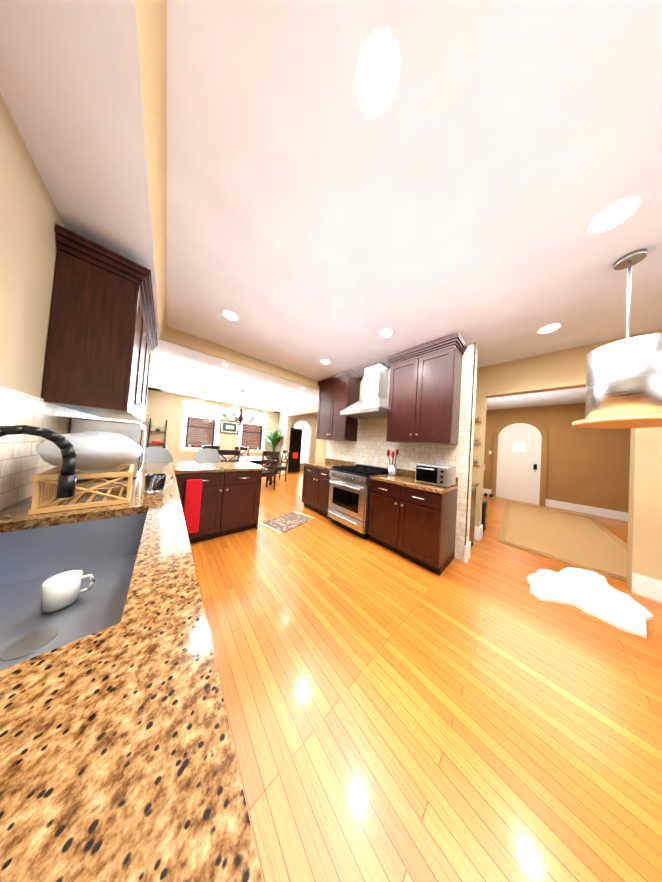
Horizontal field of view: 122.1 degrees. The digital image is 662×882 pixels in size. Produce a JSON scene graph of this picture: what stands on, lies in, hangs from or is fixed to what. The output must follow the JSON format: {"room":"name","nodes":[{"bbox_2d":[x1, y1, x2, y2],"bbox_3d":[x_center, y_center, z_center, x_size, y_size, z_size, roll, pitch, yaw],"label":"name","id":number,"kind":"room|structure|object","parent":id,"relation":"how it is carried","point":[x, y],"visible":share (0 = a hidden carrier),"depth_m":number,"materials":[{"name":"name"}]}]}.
{"room":"kitchen","nodes":[
{"label":"kitchen","id":0,"kind":"room"},
{"bbox_2d":[0,94,142,423],"bbox_3d":[-2.068,-0.161,1.383,0.150,2.720,10.950,5,-2,-42],"label":"wall","id":1,"kind":"structure","parent":0,"point":[30,217],"depth_m":0.85,"materials":[{"name":"beige paint"}]},
{"bbox_2d":[0,386,103,510],"bbox_3d":[-0.941,0.061,0.232,0.012,0.550,4.920,5,-2,-42],"label":"backsplash","id":2,"kind":"structure","parent":1,"relation":"attached to","point":[22,462],"depth_m":0.93,"materials":[{"name":"tile"}]},
{"bbox_2d":[41,223,157,421],"bbox_3d":[-1.908,-0.729,1.667,0.382,0.998,1.412,5,-2,-42],"label":"upper cabinet","id":3,"kind":"object","parent":1,"relation":"attached to","point":[102,343],"visible":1,"depth_m":1.17,"materials":[{"name":"brown wood"}]},
{"bbox_2d":[142,389,317,469],"bbox_3d":[-2.575,-0.102,8.226,8.550,2.880,0.200,5,-2,-42],"label":"wall","id":4,"kind":"structure","parent":0,"point":[162,407],"depth_m":5.97,"materials":[{"name":"beige paint"}]},
{"bbox_2d":[178,400,221,451],"bbox_3d":[-4.511,-0.464,6.376,1.140,1.670,0.195,5,-2,-42],"label":"window","id":5,"kind":"structure","parent":4,"relation":"in","point":[200,427],"depth_m":6.35,"materials":[{"name":"white"}]},
{"bbox_2d":[220,420,238,433],"bbox_3d":[-3.830,-0.520,6.921,0.620,0.470,0.033,5,-2,-42],"label":"picture frame","id":6,"kind":"object","parent":4,"relation":"attached to","point":[229,427],"visible":0.83,"depth_m":6.90,"materials":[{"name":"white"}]},
{"bbox_2d":[237,410,267,452],"bbox_3d":[-3.229,-0.349,7.532,1.140,1.670,0.195,5,-2,-42],"label":"window","id":7,"kind":"structure","parent":4,"relation":"in","point":[252,435],"depth_m":7.59,"materials":[{"name":"white"}]},
{"bbox_2d":[292,420,310,463],"bbox_3d":[-1.471,0.044,9.046,1.120,2.160,0.060,5,-2,-42],"label":"arched doorway","id":8,"kind":"structure","parent":4,"relation":"in","point":[306,438],"depth_m":9.21,"materials":[{"name":"white paint"}]},
{"bbox_2d":[148,348,318,412],"bbox_3d":[-2.558,-1.407,5.330,4.230,0.100,4.060,5,-2,-42],"label":"crown molding","id":9,"kind":"structure","parent":0,"point":[154,377],"depth_m":5.76,"materials":[{"name":"white wood"}]},
{"bbox_2d":[315,439,326,461],"bbox_3d":[1.055,0.110,3.789,1.030,2.720,3.140,5,-2,-42],"label":"wall","id":10,"kind":"structure","parent":0,"point":[320,453],"depth_m":4.46,"materials":[{"name":"beige paint"}]},
{"bbox_2d":[316,371,361,440],"bbox_3d":[0.112,-0.651,3.829,0.386,1.264,0.971,5,-2,-42],"label":"upper cabinet","id":11,"kind":"object","parent":10,"relation":"attached to","point":[338,393],"visible":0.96,"depth_m":3.61,"materials":[{"name":"brown wood"}]},
{"bbox_2d":[326,342,477,560],"bbox_3d":[0.866,0.086,3.327,0.152,2.720,2.732,5,-2,-42],"label":"wall tile","id":12,"kind":"structure","parent":10,"relation":"attached to","point":[369,445],"depth_m":2.47,"materials":[{"name":"tile"}]},
{"bbox_2d":[340,363,388,419],"bbox_3d":[0.655,-0.857,3.123,0.550,0.870,0.790,5,-2,-42],"label":"hood chimney","id":13,"kind":"object","parent":12,"relation":"attached to","point":[373,403],"visible":0.79,"depth_m":3.06,"materials":[{"name":"silver metal"}]},
{"bbox_2d":[436,459,441,464],"bbox_3d":[1.476,0.306,2.506,0.009,0.115,0.072,5,-2,-42],"label":"outlet","id":14,"kind":"object","parent":12,"relation":"attached to","point":[438,461],"depth_m":2.50,"materials":[{"name":"white plastic"}]},
{"bbox_2d":[459,456,466,465],"bbox_3d":[1.660,0.253,2.307,0.009,0.115,0.072,5,-2,-42],"label":"outlet","id":15,"kind":"object","parent":12,"relation":"attached to","point":[462,461],"depth_m":2.30,"materials":[{"name":"white plastic"}]},
{"bbox_2d":[386,333,466,444],"bbox_3d":[1.256,-0.607,2.555,0.386,1.264,0.926,5,-2,-42],"label":"upper cabinet","id":16,"kind":"object","parent":10,"relation":"attached to","point":[424,394],"visible":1,"depth_m":2.36,"materials":[{"name":"brown wood"}]},
{"bbox_2d":[464,524,482,562],"bbox_3d":[1.899,1.403,2.716,1.080,0.200,0.410,5,-2,-42],"label":"baseboard","id":17,"kind":"structure","parent":10,"relation":"attached to","point":[478,533],"depth_m":2.81,"materials":[{"name":"white wood"}]},
{"bbox_2d":[156,0,661,408],"bbox_3d":[-1.473,-1.467,4.057,4.630,0.100,17.000,5,-2,-42],"label":"ceiling","id":18,"kind":"structure","parent":0,"point":[482,171],"depth_m":0.96,"materials":[{"name":"white paint"}]},
{"bbox_2d":[0,0,166,337],"bbox_3d":[-0.548,-1.356,0.266,0.450,0.190,5.320,5,-2,-42],"label":"soffit","id":19,"kind":"structure","parent":18,"relation":"attached to","point":[83,88],"depth_m":0.72,"materials":[{"name":"white paint"}]},
{"bbox_2d":[223,310,238,320],"bbox_3d":[-1.150,-1.440,2.103,0.158,0.007,0.158,3,-2,39],"label":"recessed light","id":20,"kind":"object","parent":18,"relation":"in","point":[230,315],"depth_m":2.10,"materials":[{"name":"white"}]},
{"bbox_2d":[155,326,319,395],"bbox_3d":[-1.065,-1.302,3.663,4.230,0.195,0.420,5,-2,-42],"label":"ceiling beam","id":21,"kind":"structure","parent":18,"relation":"attached to","point":[175,341],"depth_m":2.96,"materials":[{"name":"beige paint"}]},
{"bbox_2d":[221,390,256,424],"bbox_3d":[-2.610,-0.956,5.323,0.976,1.005,0.941,5,-2,-42],"label":"chandelier","id":22,"kind":"object","parent":18,"relation":"hanging from","point":[239,416],"visible":1,"depth_m":5.19,"materials":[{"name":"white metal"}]},
{"bbox_2d":[356,31,398,115],"bbox_3d":[0.176,-1.387,0.701,0.158,0.007,0.158,3,-2,39],"label":"recessed light","id":23,"kind":"object","parent":18,"relation":"in","point":[377,73],"depth_m":0.69,"materials":[{"name":"white"}]},
{"bbox_2d":[380,329,392,337],"bbox_3d":[0.672,-1.314,2.238,0.158,0.007,0.158,4,-1,3],"label":"recessed light","id":24,"kind":"object","parent":18,"relation":"in","point":[386,332],"depth_m":2.23,"materials":[{"name":"white"}]},
{"bbox_2d":[538,323,560,333],"bbox_3d":[2.347,-1.208,1.972,0.158,0.007,0.158,3,-2,39],"label":"recessed light","id":25,"kind":"object","parent":18,"relation":"in","point":[549,328],"depth_m":1.97,"materials":[{"name":"white"}]},
{"bbox_2d":[588,198,638,233],"bbox_3d":[1.607,-1.282,1.049,0.158,0.007,0.158,3,-2,39],"label":"recessed light","id":26,"kind":"object","parent":18,"relation":"in","point":[616,213],"depth_m":1.04,"materials":[{"name":"white"}]},
{"bbox_2d":[572,249,661,428],"bbox_3d":[2.003,-0.679,1.237,0.430,1.147,0.430,5,-2,-42],"label":"drum pendant light","id":27,"kind":"object","parent":18,"relation":"hanging from","point":[623,383],"visible":1,"depth_m":1.16,"materials":[{"name":"silver metal"}]},
{"bbox_2d":[190,470,661,881],"bbox_3d":[-0.264,1.452,5.246,13.000,0.060,17.000,5,-2,-42],"label":"floor","id":28,"kind":"structure","parent":0,"point":[482,714],"depth_m":0.93,"materials":[{"name":"brown wood"}]},
{"bbox_2d":[0,462,262,881],"bbox_3d":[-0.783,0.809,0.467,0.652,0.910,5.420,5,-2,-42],"label":"countertop","id":29,"kind":"structure","parent":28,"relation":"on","point":[118,761],"depth_m":0.26,"materials":[{"name":"brown stone"}]},
{"bbox_2d":[0,425,76,497],"bbox_3d":[-1.138,0.136,0.653,0.261,0.392,0.134,5,-2,-42],"label":"faucet","id":30,"kind":"object","parent":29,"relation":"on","point":[67,477],"visible":1,"depth_m":0.73,"materials":[{"name":"black metal"}]},
{"bbox_2d":[40,570,94,612],"bbox_3d":[-0.970,0.548,0.681,0.118,0.095,0.084,5,-2,-42],"label":"mug","id":31,"kind":"object","parent":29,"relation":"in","point":[61,591],"visible":1,"depth_m":0.66,"materials":[{"name":"white ceramic"}]},
{"bbox_2d":[28,464,133,514],"bbox_3d":[-1.342,0.242,1.035,0.360,0.170,0.300,2,-2,44],"label":"dish rack","id":32,"kind":"object","parent":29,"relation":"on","point":[45,489],"visible":0.96,"depth_m":0.93,"materials":[{"name":"brown wood"}]},
{"bbox_2d":[35,431,142,470],"bbox_3d":[-1.311,0.054,1.030,0.353,0.217,0.524,5,-2,-42],"label":"bowl","id":33,"kind":"object","parent":32,"relation":"on","point":[95,450],"visible":0.92,"depth_m":0.90,"materials":[{"name":"white ceramic"}]},
{"bbox_2d":[70,418,145,479],"bbox_3d":[-1.927,0.069,1.619,0.366,0.470,0.460,5,-2,-42],"label":"appliance","id":34,"kind":"object","parent":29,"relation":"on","point":[135,432],"visible":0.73,"depth_m":1.48,"materials":[{"name":"silver metal"}]},
{"bbox_2d":[144,473,173,491],"bbox_3d":[-1.195,0.289,1.276,0.151,0.110,0.110,5,-2,-42],"label":"mug","id":35,"kind":"object","parent":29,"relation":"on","point":[155,482],"visible":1,"depth_m":1.23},
{"bbox_2d":[147,418,166,446],"bbox_3d":[-5.195,0.218,5.438,0.388,1.755,0.412,5,-2,-42],"label":"ladder shelf","id":36,"kind":"object","parent":28,"relation":"on","point":[156,442],"visible":0.56,"depth_m":5.47,"materials":[{"name":"black"}]},
{"bbox_2d":[143,446,172,461],"bbox_3d":[-2.691,0.646,2.807,0.440,1.102,0.433,3,-2,36],"label":"stool","id":37,"kind":"object","parent":28,"relation":"on","point":[156,454],"visible":0.21,"depth_m":2.95,"materials":[{"name":"grey plastic"}]},
{"bbox_2d":[193,448,220,461],"bbox_3d":[-2.201,0.689,3.222,0.433,1.102,0.440,5,-2,-34],"label":"stool","id":38,"kind":"object","parent":28,"relation":"on","point":[205,455],"visible":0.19,"depth_m":3.38,"materials":[{"name":"grey plastic"}]},
{"bbox_2d":[202,445,219,449],"bbox_3d":[-3.623,0.677,5.561,0.464,1.050,0.537,5,-2,-42],"label":"dining chair","id":39,"kind":"object","parent":28,"relation":"on","point":[211,447],"visible":0.19,"depth_m":5.75,"materials":[{"name":"brown wood"}]},
{"bbox_2d":[172,461,265,543],"bbox_3d":[-1.686,0.805,2.684,1.076,0.910,0.916,5,-2,-42],"label":"base cabinet","id":40,"kind":"object","parent":28,"relation":"on","point":[219,498],"visible":0.81,"depth_m":2.38,"materials":[{"name":"brown wood"}]},
{"bbox_2d":[217,450,240,460],"bbox_3d":[-2.489,0.722,4.299,0.464,1.050,0.537,5,-2,-42],"label":"dining chair","id":41,"kind":"object","parent":28,"relation":"on","point":[229,452],"visible":0.29,"depth_m":4.12,"materials":[{"name":"brown wood"}]},
{"bbox_2d":[194,456,275,484],"bbox_3d":[-2.710,0.874,5.247,1.900,0.765,1.000,5,-2,-42],"label":"dining table","id":42,"kind":"object","parent":28,"relation":"on","point":[255,460],"visible":0.27,"depth_m":5.29,"materials":[{"name":"brown wood"}]},
{"bbox_2d":[235,447,248,456],"bbox_3d":[-2.956,0.738,6.162,0.464,1.050,0.537,5,-2,-42],"label":"dining chair","id":43,"kind":"object","parent":28,"relation":"on","point":[243,448],"visible":0.27,"depth_m":6.36,"materials":[{"name":"brown wood"}]},
{"bbox_2d":[261,451,279,489],"bbox_3d":[-1.761,0.787,4.929,0.537,1.050,0.464,3,-2,42],"label":"dining chair","id":44,"kind":"object","parent":28,"relation":"on","point":[267,473],"visible":0.75,"depth_m":4.84,"materials":[{"name":"brown wood"}]},
{"bbox_2d":[265,427,283,472],"bbox_3d":[-2.507,0.344,7.601,0.805,1.968,0.704,5,-2,-42],"label":"potted plant","id":45,"kind":"object","parent":28,"relation":"on","point":[274,439],"visible":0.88,"depth_m":7.62,"materials":[{"name":"green plant"}]},
{"bbox_2d":[268,450,290,481],"bbox_3d":[-1.742,0.820,6.182,0.537,1.050,0.464,5,-2,-42],"label":"chair","id":46,"kind":"object","parent":28,"relation":"on","point":[280,468],"visible":0.79,"depth_m":6.15,"materials":[{"name":"brown wood"}]},
{"bbox_2d":[260,511,313,534],"bbox_3d":[-0.707,1.330,3.055,0.500,0.012,0.801,3,-2,34],"label":"kitchen mat","id":47,"kind":"object","parent":28,"relation":"on","point":[281,524],"visible":1,"depth_m":2.99,"materials":[{"name":"beige fabric"}]},
{"bbox_2d":[288,428,302,471],"bbox_3d":[-1.737,0.412,8.450,0.600,1.980,0.412,5,-2,-42],"label":"tall cabinet","id":48,"kind":"object","parent":28,"relation":"on","point":[295,449],"visible":0.85,"depth_m":8.29,"materials":[{"name":"black wood"}]},
{"bbox_2d":[302,458,355,519],"bbox_3d":[-0.079,0.889,3.698,0.636,1.010,0.920,5,-2,-42],"label":"base cabinet","id":49,"kind":"object","parent":28,"relation":"on","point":[315,487],"visible":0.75,"depth_m":3.55,"materials":[{"name":"brown"}]},
{"bbox_2d":[328,463,388,539],"bbox_3d":[0.442,0.912,3.031,0.753,1.000,0.760,5,-2,-42],"label":"range","id":50,"kind":"object","parent":28,"relation":"on","point":[349,495],"visible":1,"depth_m":2.77,"materials":[{"name":"silver metal"}]},
{"bbox_2d":[367,468,457,574],"bbox_3d":[1.047,0.932,2.445,0.636,1.010,0.910,5,-2,-42],"label":"base cabinet","id":51,"kind":"object","parent":28,"relation":"on","point":[410,518],"visible":0.94,"depth_m":2.18,"materials":[{"name":"brown wood"}]},
{"bbox_2d":[387,449,398,475],"bbox_3d":[0.959,0.324,2.853,0.228,0.412,0.126,5,-2,-42],"label":"utensil crock","id":52,"kind":"object","parent":51,"relation":"on","point":[392,470],"visible":1,"depth_m":2.81,"materials":[{"name":"white ceramic"}]},
{"bbox_2d":[415,463,455,487],"bbox_3d":[1.298,0.421,2.293,0.367,0.235,0.365,5,-2,-42],"label":"toaster oven","id":53,"kind":"object","parent":51,"relation":"on","point":[440,475],"visible":1,"depth_m":2.18,"materials":[{"name":"silver metal"}]},
{"bbox_2d":[469,482,478,547],"bbox_3d":[1.828,1.045,2.636,0.468,0.900,0.365,5,-2,-42],"label":"base cabinet","id":54,"kind":"object","parent":28,"relation":"on","point":[472,512],"visible":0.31,"depth_m":2.55,"materials":[{"name":"beige wood"}]},
{"bbox_2d":[481,500,486,531],"bbox_3d":[2.636,1.316,3.269,0.240,0.500,0.208,5,-2,-42],"label":"tower speaker","id":55,"kind":"object","parent":28,"relation":"on","point":[484,515],"visible":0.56,"depth_m":3.14},
{"bbox_2d":[496,501,627,581],"bbox_3d":[4.393,1.682,3.590,3.762,0.023,1.660,5,-2,-42],"label":"rug","id":56,"kind":"object","parent":28,"relation":"on","point":[588,543],"visible":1,"depth_m":3.06,"materials":[{"name":"beige carpet"}]},
{"bbox_2d":[527,567,652,637],"bbox_3d":[2.563,1.512,1.887,1.178,0.030,0.740,5,-2,-42],"label":"rug","id":57,"kind":"object","parent":28,"relation":"on","point":[593,593],"visible":1,"depth_m":1.75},
{"bbox_2d":[311,387,585,414],"bbox_3d":[2.502,-1.269,7.636,6.070,0.100,17.000,5,-2,-42],"label":"ceiling","id":58,"kind":"structure","parent":0,"point":[565,396],"depth_m":4.84,"materials":[{"name":"white paint"}]},
{"bbox_2d":[276,329,661,591],"bbox_3d":[1.161,0.131,4.328,0.150,2.720,11.000,5,-2,-42],"label":"wall","id":59,"kind":"structure","parent":0,"point":[560,370],"depth_m":2.23,"materials":[{"name":"beige paint"}]},
{"bbox_2d":[282,408,317,473],"bbox_3d":[-1.163,0.132,6.779,0.020,2.530,2.270,5,-2,-42],"label":"trim","id":60,"kind":"structure","parent":59,"relation":"attached to","point":[304,411],"depth_m":7.48,"materials":[{"name":"beige paint"}]},
{"bbox_2d":[473,417,482,464],"bbox_3d":[2.310,-0.003,2.915,0.048,0.750,0.130,5,-2,-42],"label":"corner shelf","id":61,"kind":"object","parent":59,"relation":"attached to","point":[477,440],"visible":0.92,"depth_m":2.89,"materials":[{"name":"brown wood"}]},
{"bbox_2d":[632,572,661,602],"bbox_3d":[3.903,1.494,1.023,0.020,0.200,2.350,5,-2,-42],"label":"baseboard","id":62,"kind":"structure","parent":59,"relation":"attached to","point":[647,587],"depth_m":1.83,"materials":[{"name":"white"}]},
{"bbox_2d":[483,390,630,551],"bbox_3d":[3.060,0.128,2.336,0.002,2.880,5.500,5,-2,-42],"label":"wall","id":63,"kind":"structure","parent":0,"point":[588,467],"depth_m":2.30,"materials":[{"name":"brown paint"}]},
{"bbox_2d":[491,419,547,505],"bbox_3d":[5.776,0.581,5.666,0.100,2.510,1.160,5,-2,-42],"label":"front door","id":64,"kind":"structure","parent":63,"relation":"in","point":[519,466],"depth_m":5.62,"materials":[{"name":"white wood"}]},
{"bbox_2d":[483,488,627,520],"bbox_3d":[6.347,1.760,4.976,0.020,0.200,5.750,5,-2,-42],"label":"baseboard","id":65,"kind":"structure","parent":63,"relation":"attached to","point":[612,514],"depth_m":4.71,"materials":[{"name":"white wood"}]}
]}

